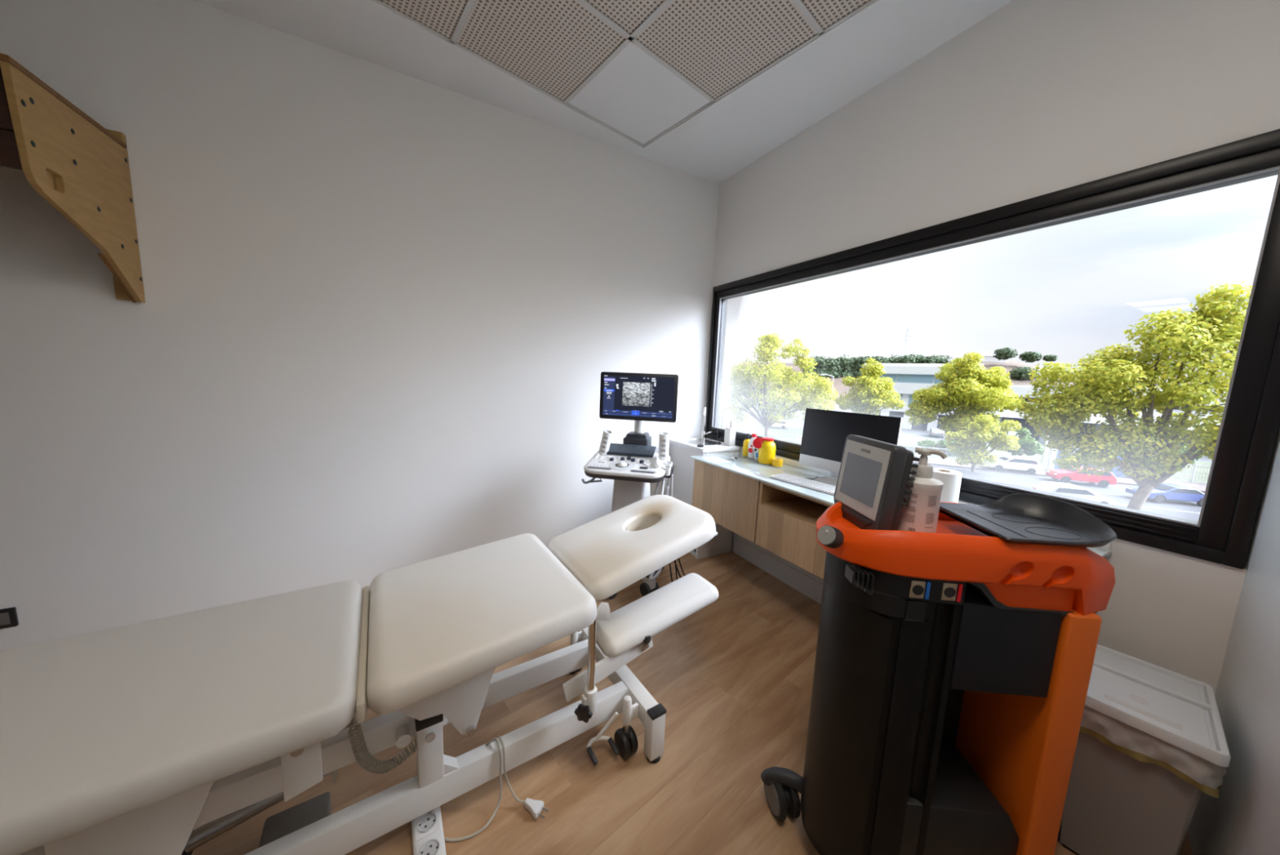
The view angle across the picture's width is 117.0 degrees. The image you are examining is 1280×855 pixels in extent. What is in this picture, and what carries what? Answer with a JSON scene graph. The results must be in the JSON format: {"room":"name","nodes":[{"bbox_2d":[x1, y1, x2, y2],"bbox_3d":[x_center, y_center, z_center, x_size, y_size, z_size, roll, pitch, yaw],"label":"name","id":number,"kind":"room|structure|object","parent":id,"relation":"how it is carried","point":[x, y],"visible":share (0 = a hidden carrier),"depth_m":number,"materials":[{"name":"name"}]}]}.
{"room":"physiotherapy treatment room","nodes":[
{"label":"physiotherapy treatment room","id":0,"kind":"room"},
{"bbox_2d":[0,0,719,650],"bbox_3d":[-3.853,-0.457,0.881,10.320,3.000,0.120,-2,8,-29],"label":"wall","id":1,"kind":"structure","parent":0,"point":[378,325],"depth_m":1.98,"materials":[{"name":"white paint"}]},
{"bbox_2d":[0,606,18,628],"bbox_3d":[-2.698,0.803,1.635,0.120,0.084,0.012,-2,8,-29],"label":"wall socket","id":2,"kind":"object","parent":1,"relation":"attached to","point":[8,616],"visible":1,"depth_m":1.65,"materials":[{"name":"black plastic"}]},
{"bbox_2d":[0,53,145,302],"bbox_3d":[-2.299,-0.836,1.296,0.624,0.683,0.550,-2,8,-29],"label":"wooden wall panel","id":3,"kind":"object","parent":1,"relation":"attached to","point":[44,135],"visible":1,"depth_m":1.39,"materials":[{"name":"brown wood"}]},
{"bbox_2d":[191,0,1013,183],"bbox_3d":[-2.658,-1.549,-1.360,10.320,0.172,4.829,-2,8,-29],"label":"ceiling","id":4,"kind":"structure","parent":0,"point":[884,37],"depth_m":1.94,"materials":[{"name":"white paint"}]},
{"bbox_2d":[379,0,467,38],"bbox_3d":[-0.920,-1.775,1.431,0.584,0.014,0.584,-4,10,-40],"label":"tile","id":5,"kind":"structure","parent":4,"relation":"attached to","point":[442,16],"depth_m":1.70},
{"bbox_2d":[455,0,626,101],"bbox_3d":[-0.465,-1.807,1.820,0.584,0.014,0.584,-4,10,-40],"label":"tile","id":6,"kind":"structure","parent":4,"relation":"attached to","point":[554,46],"depth_m":1.82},
{"bbox_2d":[373,0,875,146],"bbox_3d":[-0.337,-1.654,0.757,3.024,0.006,2.424,-4,10,-40],"label":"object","id":7,"kind":"structure","parent":4,"relation":"attached to","point":[799,4],"depth_m":1.82,"materials":[{"name":"grey metal"}]},
{"bbox_2d":[586,0,664,34],"bbox_3d":[-0.075,-1.734,1.370,0.584,0.014,0.584,-4,10,-40],"label":"tile","id":8,"kind":"structure","parent":4,"relation":"attached to","point":[628,15],"depth_m":1.66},
{"bbox_2d":[568,42,710,144],"bbox_3d":[-0.009,-1.840,2.209,0.584,0.014,0.584,-4,10,-40],"label":"tile","id":9,"kind":"structure","parent":4,"relation":"attached to","point":[634,95],"depth_m":2.18,"materials":[{"name":"white tile"}]},
{"bbox_2d":[635,0,817,99],"bbox_3d":[0.381,-1.766,1.759,0.584,0.014,0.584,-4,10,-40],"label":"tile","id":10,"kind":"structure","parent":4,"relation":"attached to","point":[717,45],"depth_m":1.77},
{"bbox_2d":[801,0,869,29],"bbox_3d":[0.770,-1.693,1.308,0.584,0.014,0.584,-4,10,-40],"label":"tile","id":11,"kind":"structure","parent":4,"relation":"attached to","point":[826,12],"depth_m":1.62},
{"bbox_2d":[191,550,1191,854],"bbox_3d":[-2.773,1.400,-0.979,10.320,0.120,4.829,-2,8,-29],"label":"floor","id":12,"kind":"structure","parent":0,"point":[732,677],"depth_m":1.35,"materials":[{"name":"brown wood"}]},
{"bbox_2d":[0,494,718,854],"bbox_3d":[-0.834,0.763,1.071,2.533,0.769,0.634,-3,9,-33],"label":"table","id":13,"kind":"object","parent":12,"relation":"on","point":[164,735],"visible":1,"depth_m":0.98,"materials":[{"name":"white leather"}]},
{"bbox_2d":[0,580,363,854],"bbox_3d":[-1.327,0.594,0.715,1.333,0.068,0.614,-3,9,-33],"label":"cushion","id":14,"kind":"object","parent":13,"relation":"on","point":[96,727],"depth_m":0.81,"materials":[{"name":"white leather"}]},
{"bbox_2d":[366,533,596,713],"bbox_3d":[-0.516,0.533,1.248,0.575,0.114,0.614,-3,9,-33],"label":"cushion","id":15,"kind":"object","parent":13,"relation":"on","point":[434,625],"depth_m":1.10,"materials":[{"name":"leather"}]},
{"bbox_2d":[548,494,715,600],"bbox_3d":[-0.022,0.438,1.582,0.591,0.193,0.430,-3,9,-33],"label":"cushion","id":16,"kind":"object","parent":13,"relation":"on","point":[607,553],"depth_m":1.48,"materials":[{"name":"leather"}]},
{"bbox_2d":[411,805,446,854],"bbox_3d":[-0.535,1.147,1.007,0.074,0.046,0.520,-3,9,-33],"label":"power strip","id":17,"kind":"object","parent":12,"relation":"on","point":[427,829],"visible":0.56,"depth_m":1.08,"materials":[{"name":"white plastic"}]},
{"bbox_2d":[413,806,440,842],"bbox_3d":[-0.599,1.115,1.104,0.062,0.005,0.068,-3,9,-33],"label":"socket","id":18,"kind":"object","parent":17,"relation":"attached to","point":[427,827],"depth_m":1.09,"materials":[{"name":"grey plastic"}]},
{"bbox_2d":[415,831,444,854],"bbox_3d":[-0.559,1.125,1.042,0.062,0.005,0.068,-3,9,-33],"label":"socket","id":19,"kind":"object","parent":17,"relation":"attached to","point":[429,842],"depth_m":1.06,"materials":[{"name":"grey plastic"}]},
{"bbox_2d":[581,371,684,599],"bbox_3d":[0.028,0.342,2.396,0.669,1.334,0.558,4,7,11],"label":"machine","id":20,"kind":"object","parent":12,"relation":"on","point":[633,464],"visible":0.67,"depth_m":2.42,"materials":[{"name":"white plastic"}]},
{"bbox_2d":[584,470,664,482],"bbox_3d":[-0.070,0.231,2.310,0.458,0.084,0.358,4,7,11],"label":"tray","id":21,"kind":"object","parent":20,"relation":"on","point":[644,476],"depth_m":2.14,"materials":[{"name":"grey plastic"}]},
{"bbox_2d":[599,371,678,422],"bbox_3d":[-0.011,-0.194,2.481,0.494,0.299,0.046,4,7,11],"label":"monitor","id":22,"kind":"object","parent":20,"relation":"on","point":[638,397],"depth_m":2.46,"materials":[{"name":"black"}]},
{"bbox_2d":[662,465,671,475],"bbox_3d":[0.147,0.242,2.203,0.052,0.053,0.055,4,7,11],"label":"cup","id":23,"kind":"object","parent":20,"relation":"on","point":[666,468],"depth_m":2.19,"materials":[{"name":"white plastic"}]},
{"bbox_2d":[663,460,672,466],"bbox_3d":[0.161,0.223,2.268,0.052,0.053,0.055,4,7,11],"label":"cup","id":24,"kind":"object","parent":20,"relation":"on","point":[665,462],"depth_m":2.27,"materials":[{"name":"white plastic"}]},
{"bbox_2d":[668,405,739,559],"bbox_3d":[0.477,0.390,3.065,0.346,1.099,0.443,-2,8,-29],"label":"base cabinet","id":25,"kind":"object","parent":12,"relation":"on","point":[681,450],"visible":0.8,"depth_m":2.97,"materials":[{"name":"white paint"}]},
{"bbox_2d":[682,438,721,445],"bbox_3d":[0.479,0.168,3.057,0.300,0.116,0.300,-2,8,-29],"label":"basin","id":26,"kind":"object","parent":25,"relation":"in","point":[693,442],"depth_m":3.04,"materials":[{"name":"ceramic"}]},
{"bbox_2d":[700,405,711,439],"bbox_3d":[0.522,-0.037,3.166,0.118,0.274,0.120,-2,8,-29],"label":"faucet","id":27,"kind":"object","parent":25,"relation":"on","point":[703,435],"depth_m":3.20,"materials":[{"name":"silver metal"}]},
{"bbox_2d":[724,420,736,445],"bbox_3d":[0.670,0.043,2.931,0.070,0.186,0.060,-2,8,-29],"label":"soap dispenser","id":28,"kind":"object","parent":25,"relation":"on","point":[730,432],"visible":1,"depth_m":2.91,"materials":[{"name":"white plastic"}]},
{"bbox_2d":[760,434,1116,854],"bbox_3d":[0.713,0.620,1.055,0.645,1.174,0.419,3,7,4],"label":"machine","id":29,"kind":"object","parent":12,"relation":"on","point":[953,664],"visible":0.98,"depth_m":0.91,"materials":[{"name":"orange"}]},
{"bbox_2d":[897,447,947,533],"bbox_3d":[0.673,0.155,0.944,0.087,0.212,0.086,6,8,29],"label":"pump bottle","id":30,"kind":"object","parent":29,"relation":"on","point":[922,513],"visible":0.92,"depth_m":0.92,"materials":[{"name":"white plastic"}]},
{"bbox_2d":[905,493,937,531],"bbox_3d":[0.655,0.207,0.917,0.056,0.102,0.010,5,8,24],"label":"print","id":31,"kind":"object","parent":30,"relation":"attached to","point":[921,513],"depth_m":0.91,"materials":[{"name":"grey paper"}]},
{"bbox_2d":[938,492,1116,546],"bbox_3d":[0.910,0.210,0.926,0.275,0.061,0.248,3,7,4],"label":"tray","id":32,"kind":"object","parent":29,"relation":"on","point":[1019,519],"depth_m":0.93,"materials":[{"name":"black plastic"}]},
{"bbox_2d":[1057,644,1231,854],"bbox_3d":[1.407,0.978,1.140,0.379,0.499,0.272,-4,9,-38],"label":"waste bin","id":33,"kind":"object","parent":12,"relation":"on","point":[1152,739],"visible":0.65,"depth_m":1.04,"materials":[{"name":"grey plastic"}]},
{"bbox_2d":[705,0,1279,693],"bbox_3d":[1.258,-0.418,2.134,0.140,3.000,2.626,-2,8,-29],"label":"wall","id":34,"kind":"structure","parent":0,"point":[1034,98],"depth_m":1.46,"materials":[{"name":"white paint"}]},
{"bbox_2d":[692,459,760,542],"bbox_3d":[0.700,0.426,2.559,0.435,0.369,0.600,-2,8,-29],"label":"door","id":35,"kind":"structure","parent":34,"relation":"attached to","point":[731,499],"depth_m":2.40,"materials":[{"name":"brown wood"}]},
{"bbox_2d":[733,533,823,604],"bbox_3d":[1.221,1.013,2.119,0.018,0.165,2.062,-2,8,-29],"label":"baseboard","id":36,"kind":"structure","parent":34,"relation":"attached to","point":[802,580],"depth_m":2.61,"materials":[{"name":"grey"}]},
{"bbox_2d":[742,447,1112,549],"bbox_3d":[1.193,0.289,2.132,0.012,0.048,1.798,-2,8,-29],"label":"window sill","id":37,"kind":"structure","parent":34,"relation":"attached to","point":[785,460],"depth_m":2.41,"materials":[{"name":"white paint"}]},
{"bbox_2d":[755,481,1105,579],"bbox_3d":[1.129,0.543,1.784,0.435,0.369,1.179,-2,8,-29],"label":"base cabinet","id":38,"kind":"object","parent":34,"relation":"attached to","point":[786,522],"visible":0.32,"depth_m":2.04,"materials":[{"name":"brown wood"}]},
{"bbox_2d":[690,452,1111,556],"bbox_3d":[0.983,0.314,2.017,0.466,0.012,1.803,-2,8,-29],"label":"countertop","id":39,"kind":"structure","parent":38,"relation":"on","point":[744,465],"depth_m":2.30,"materials":[{"name":"white"}]},
{"bbox_2d":[702,456,729,462],"bbox_3d":[0.501,0.213,2.592,0.120,0.001,0.180,0,8,-19],"label":"paper sheet","id":40,"kind":"object","parent":39,"relation":"on","point":[713,459],"visible":1,"depth_m":2.58,"materials":[{"name":"white paper"}]},
{"bbox_2d":[728,452,737,460],"bbox_3d":[0.635,0.200,2.694,0.052,0.013,0.230,3,7,9],"label":"callipers","id":41,"kind":"object","parent":39,"relation":"on","point":[732,457],"visible":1,"depth_m":2.64,"materials":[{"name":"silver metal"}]},
{"bbox_2d":[742,433,749,456],"bbox_3d":[0.759,0.121,2.773,0.056,0.158,0.056,-2,8,-29],"label":"bottle","id":42,"kind":"object","parent":39,"relation":"on","point":[745,446],"visible":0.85,"depth_m":2.76,"materials":[{"name":"yellow plastic"}]},
{"bbox_2d":[747,433,757,458],"bbox_3d":[0.782,0.127,2.706,0.074,0.166,0.070,-2,8,-29],"label":"bottle","id":43,"kind":"object","parent":39,"relation":"on","point":[751,452],"visible":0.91,"depth_m":2.69,"materials":[{"name":"white plastic"}]},
{"bbox_2d":[754,447,758,460],"bbox_3d":[0.807,0.156,2.644,0.064,0.125,0.062,-2,8,-29],"label":"bottle","id":44,"kind":"object","parent":39,"relation":"on","point":[756,456],"visible":0.25,"depth_m":2.63,"materials":[{"name":"white plastic"}]},
{"bbox_2d":[752,437,775,464],"bbox_3d":[0.814,0.149,2.547,0.129,0.164,0.115,-2,8,-29],"label":"sharps container","id":45,"kind":"object","parent":39,"relation":"on","point":[766,446],"visible":0.94,"depth_m":2.51,"materials":[{"name":"yellow plastic"}]},
{"bbox_2d":[771,457,782,466],"bbox_3d":[0.867,0.221,2.477,0.064,0.045,0.064,-2,8,-29],"label":"tape roll","id":46,"kind":"object","parent":39,"relation":"on","point":[777,462],"visible":1,"depth_m":2.45,"materials":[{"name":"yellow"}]},
{"bbox_2d":[768,472,835,494],"bbox_3d":[0.885,0.292,2.033,0.130,0.014,0.420,-3,9,-35],"label":"keyboard","id":47,"kind":"object","parent":39,"relation":"on","point":[809,483],"visible":0.79,"depth_m":2.04,"materials":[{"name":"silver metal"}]},
{"bbox_2d":[799,408,902,485],"bbox_3d":[1.085,0.108,2.110,0.175,0.380,0.524,-2,9,-31],"label":"desktop computer","id":48,"kind":"object","parent":39,"relation":"on","point":[825,433],"visible":0.54,"depth_m":2.16,"materials":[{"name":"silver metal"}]},
{"bbox_2d":[932,467,962,502],"bbox_3d":[1.228,0.272,1.603,0.116,0.195,0.116,-2,8,-29],"label":"paper roll","id":49,"kind":"object","parent":39,"relation":"on","point":[951,479],"visible":0.33,"depth_m":1.55,"materials":[{"name":"white paper"}]},
{"bbox_2d":[705,128,1279,568],"bbox_3d":[1.206,-0.359,2.163,0.126,1.220,2.502,-2,8,-29],"label":"window","id":50,"kind":"structure","parent":34,"relation":"in","point":[1223,532],"depth_m":1.23,"materials":[{"name":"black"}]},
{"bbox_2d":[1187,427,1279,854],"bbox_3d":[-2.050,0.023,-2.283,10.451,3.000,0.098,-4,10,-40],"label":"wall","id":51,"kind":"structure","parent":0,"point":[1244,819],"depth_m":0.99,"materials":[{"name":"white paint"}]},
{"label":"outside","id":52,"kind":"structure","parent":0,"visible":0},
{"bbox_2d":[728,360,1075,404],"bbox_3d":[136.708,-19.385,165.090,174.490,24.168,279.526,-2,8,-29],"label":"ground","id":53,"kind":"structure","parent":52,"point":[838,385],"depth_m":174.95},
{"bbox_2d":[800,353,954,377],"bbox_3d":[109.927,-28.076,186.524,52.011,14.880,49.022,-2,8,-29],"label":"hedge","id":54,"kind":"object","parent":53,"relation":"on","point":[846,366],"visible":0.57,"depth_m":189.08,"materials":[{"name":"green plant"}]},
{"bbox_2d":[902,320,909,355],"bbox_3d":[140.385,-40.654,207.622,2.980,31.038,2.980,-2,8,-29],"label":"lattice mast","id":55,"kind":"object","parent":53,"relation":"on","point":[907,336],"visible":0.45,"depth_m":206.75,"materials":[{"name":"grey metal"}]},
{"bbox_2d":[977,351,1005,362],"bbox_3d":[166.313,-31.799,185.840,10.000,8.000,6.800,7,9,31],"label":"house","id":56,"kind":"structure","parent":53,"relation":"on","point":[988,357],"depth_m":183.98,"materials":[{"name":"white"}]},
{"bbox_2d":[992,346,1017,359],"bbox_3d":[158.893,-32.016,170.781,8.681,5.657,8.512,-2,8,-29],"label":"tree","id":57,"kind":"object","parent":53,"relation":"on","point":[1005,353],"visible":1,"depth_m":169.32,"materials":[{"name":"green plant"}]},
{"bbox_2d":[1008,365,1039,380],"bbox_3d":[149.845,-21.055,153.177,9.218,5.966,9.274,-2,8,-29],"label":"tree","id":58,"kind":"object","parent":53,"relation":"on","point":[1021,373],"visible":0.91,"depth_m":151.78,"materials":[{"name":"green plant"}]},
{"bbox_2d":[1018,351,1043,362],"bbox_3d":[166.999,-30.087,167.652,7.483,4.913,7.530,-2,8,-29],"label":"tree","id":59,"kind":"object","parent":53,"relation":"on","point":[1030,357],"visible":1,"depth_m":166.09,"materials":[{"name":"green plant"}]},
{"bbox_2d":[1042,354,1057,361],"bbox_3d":[172.447,-29.091,164.951,4.816,3.284,4.565,-2,8,-29],"label":"tree","id":60,"kind":"object","parent":53,"relation":"on","point":[1049,357],"visible":0.99,"depth_m":164.03,"materials":[{"name":"green plant"}]},
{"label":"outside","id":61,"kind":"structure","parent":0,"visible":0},
{"bbox_2d":[912,455,1206,492],"bbox_3d":[19.112,2.585,50.791,169.696,0.300,215.472,-2,8,-29],"label":"sidewalk","id":62,"kind":"structure","parent":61,"point":[935,461],"depth_m":40.53,"materials":[{"name":"grey concrete"}]},
{"bbox_2d":[728,332,838,436],"bbox_3d":[15.956,-4.733,50.486,17.322,14.519,8.371,6,8,26],"label":"street tree","id":63,"kind":"object","parent":62,"relation":"on","point":[737,389],"visible":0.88,"depth_m":48.51,"materials":[{"name":"green plant"}]},
{"bbox_2d":[796,435,1009,459],"bbox_3d":[30.964,2.608,47.966,22.050,1.300,0.106,5,8,23],"label":"railing","id":64,"kind":"object","parent":62,"relation":"on","point":[903,445],"visible":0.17,"depth_m":46.35,"materials":[{"name":"grey"}]},
{"bbox_2d":[1046,448,1133,478],"bbox_3d":[46.716,3.699,40.393,6.900,2.300,0.400,5,8,23],"label":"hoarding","id":65,"kind":"object","parent":62,"relation":"on","point":[1053,455],"visible":0.14,"depth_m":41.39,"materials":[{"name":"white"}]},
{"bbox_2d":[1167,463,1210,483],"bbox_3d":[56.700,4.721,37.070,12.100,1.900,0.102,5,8,23],"label":"railing","id":66,"kind":"object","parent":62,"relation":"on","point":[1194,464],"visible":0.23,"depth_m":38.21,"materials":[{"name":"grey metal"}]},
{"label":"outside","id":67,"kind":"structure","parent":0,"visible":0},
{"bbox_2d":[929,464,1204,521],"bbox_3d":[11.607,4.571,33.449,192.706,0.100,233.449,-2,8,-29],"label":"road","id":68,"kind":"structure","parent":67,"point":[1117,489],"depth_m":34.92,"materials":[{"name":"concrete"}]},
{"bbox_2d":[944,413,1022,471],"bbox_3d":[34.279,1.617,39.555,4.738,6.153,5.199,-2,8,-29],"label":"street tree","id":69,"kind":"object","parent":68,"relation":"on","point":[982,432],"visible":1,"depth_m":38.99,"materials":[{"name":"green plant"}]},
{"bbox_2d":[982,454,1042,474],"bbox_3d":[38.815,3.810,40.959,4.214,1.600,1.784,5,8,23],"label":"car","id":70,"kind":"object","parent":68,"relation":"on","point":[1031,465],"visible":0.87,"depth_m":40.14,"materials":[{"name":"white metal"}]},
{"bbox_2d":[1031,480,1116,505],"bbox_3d":[32.563,5.093,29.524,4.113,1.500,1.784,4,8,15],"label":"car","id":71,"kind":"object","parent":68,"relation":"on","point":[1061,488],"visible":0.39,"depth_m":28.85,"materials":[{"name":"white metal"}]},
{"bbox_2d":[1044,465,1117,487],"bbox_3d":[41.166,4.476,36.712,4.163,1.550,1.784,5,8,23],"label":"car","id":72,"kind":"object","parent":68,"relation":"on","point":[1064,475],"visible":0.91,"depth_m":36.05,"materials":[{"name":"red metal"}]},
{"bbox_2d":[993,480,1196,503],"bbox_3d":[15.914,3.398,43.393,166.386,0.010,212.886,-2,8,-29],"label":"road markings","id":73,"kind":"object","parent":68,"relation":"on","point":[993,481],"depth_m":33.18,"materials":[{"name":"grey paint"}]},
{"bbox_2d":[1013,280,1252,510],"bbox_3d":[33.864,-1.320,25.818,14.416,15.559,7.104,5,8,23],"label":"street tree","id":74,"kind":"object","parent":68,"relation":"on","point":[1211,329],"visible":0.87,"depth_m":25.21,"materials":[{"name":"green plant"}]},
{"bbox_2d":[1116,502,1199,513],"bbox_3d":[14.413,3.787,39.924,166.386,0.010,212.886,-2,8,-29],"label":"road markings","id":75,"kind":"object","parent":68,"relation":"on","point":[1117,503],"depth_m":29.39,"materials":[{"name":"grey paint"}]},
{"bbox_2d":[1124,482,1204,506],"bbox_3d":[42.655,5.299,31.553,4.518,1.355,1.784,4,7,11],"label":"car","id":76,"kind":"object","parent":68,"relation":"on","point":[1162,491],"visible":0.7,"depth_m":30.85,"materials":[{"name":"blue"}]},
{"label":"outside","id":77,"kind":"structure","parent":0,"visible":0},
{"bbox_2d":[728,422,1211,484],"bbox_3d":[23.929,1.376,61.934,181.989,0.300,225.076,-2,8,-29],"label":"ground","id":78,"kind":"structure","parent":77,"point":[787,433],"depth_m":55.04,"materials":[{"name":"white concrete"}]},
{"bbox_2d":[771,419,788,428],"bbox_3d":[24.783,-0.603,71.263,4.213,1.500,1.784,5,8,23],"label":"car","id":79,"kind":"object","parent":78,"relation":"on","point":[784,424],"visible":0.56,"depth_m":70.10,"materials":[{"name":"white"}]},
{"bbox_2d":[819,373,834,400],"bbox_3d":[29.348,-3.529,62.685,2.791,9.850,0.511,0,8,-20],"label":"street lamp","id":80,"kind":"object","parent":78,"relation":"on","point":[820,374],"visible":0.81,"depth_m":62.34,"materials":[{"name":"grey metal"}]},
{"bbox_2d":[834,357,905,414],"bbox_3d":[37.321,-4.894,64.354,9.669,12.948,7.490,6,8,24],"label":"street tree","id":81,"kind":"object","parent":78,"relation":"on","point":[868,396],"visible":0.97,"depth_m":62.52,"materials":[{"name":"green plant"}]},
{"bbox_2d":[916,439,958,455],"bbox_3d":[38.144,2.510,49.229,5.600,2.208,2.608,5,8,22],"label":"bush","id":82,"kind":"object","parent":78,"relation":"on","point":[942,443],"visible":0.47,"depth_m":49.27,"materials":[{"name":"green plant"}]},
{"bbox_2d":[904,351,1027,432],"bbox_3d":[41.873,-3.084,50.978,12.289,13.138,8.359,8,9,39],"label":"street tree","id":83,"kind":"object","parent":78,"relation":"on","point":[970,398],"visible":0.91,"depth_m":49.50,"materials":[{"name":"green plant"}]},
{"bbox_2d":[1004,426,1044,456],"bbox_3d":[44.800,2.071,46.161,3.467,4.381,3.898,-2,8,-29],"label":"bush","id":84,"kind":"object","parent":78,"relation":"on","point":[1030,446],"visible":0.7,"depth_m":45.36,"materials":[{"name":"green plant"}]},
{"bbox_2d":[1040,431,1048,463],"bbox_3d":[47.009,1.937,45.452,0.276,4.600,0.290,-2,8,-29],"label":"sign post","id":85,"kind":"object","parent":78,"relation":"on","point":[1046,442],"visible":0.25,"depth_m":45.49,"materials":[{"name":"white metal"}]},
{"bbox_2d":[1094,444,1203,465],"bbox_3d":[55.473,3.311,43.551,8.530,3.420,4.105,5,8,22],"label":"bush","id":86,"kind":"object","parent":78,"relation":"on","point":[1182,450],"visible":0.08,"depth_m":41.42,"materials":[{"name":"green plant"}]},
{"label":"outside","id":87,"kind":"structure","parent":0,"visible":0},
{"bbox_2d":[728,400,1212,462],"bbox_3d":[50.389,-5.447,123.109,256.062,0.300,282.948,-2,8,-29],"label":"ground","id":88,"kind":"structure","parent":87,"point":[797,422],"depth_m":76.54,"materials":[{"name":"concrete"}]},
{"bbox_2d":[862,363,985,432],"bbox_3d":[58.455,-6.522,82.393,19.400,13.000,14.200,8,9,39],"label":"office building","id":89,"kind":"structure","parent":88,"relation":"on","point":[908,378],"depth_m":77.63,"materials":[{"name":"white"}]},
{"bbox_2d":[928,427,944,438],"bbox_3d":[51.116,0.899,67.624,1.784,1.500,4.314,7,9,33],"label":"car","id":90,"kind":"object","parent":88,"relation":"on","point":[933,431],"visible":0.97,"depth_m":66.03,"materials":[{"name":"grey metal"}]},
{"bbox_2d":[994,427,1019,438],"bbox_3d":[59.434,1.275,63.529,1.784,2.450,4.400,5,8,18],"label":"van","id":91,"kind":"object","parent":88,"relation":"on","point":[1012,433],"visible":0.02,"depth_m":61.61,"materials":[{"name":"white metal"}]},
{"bbox_2d":[985,380,1227,455],"bbox_3d":[76.836,-2.420,67.419,27.800,10.130,18.400,8,9,39],"label":"building","id":92,"kind":"structure","parent":88,"relation":"on","point":[1019,389],"depth_m":65.77,"materials":[{"name":"white"}]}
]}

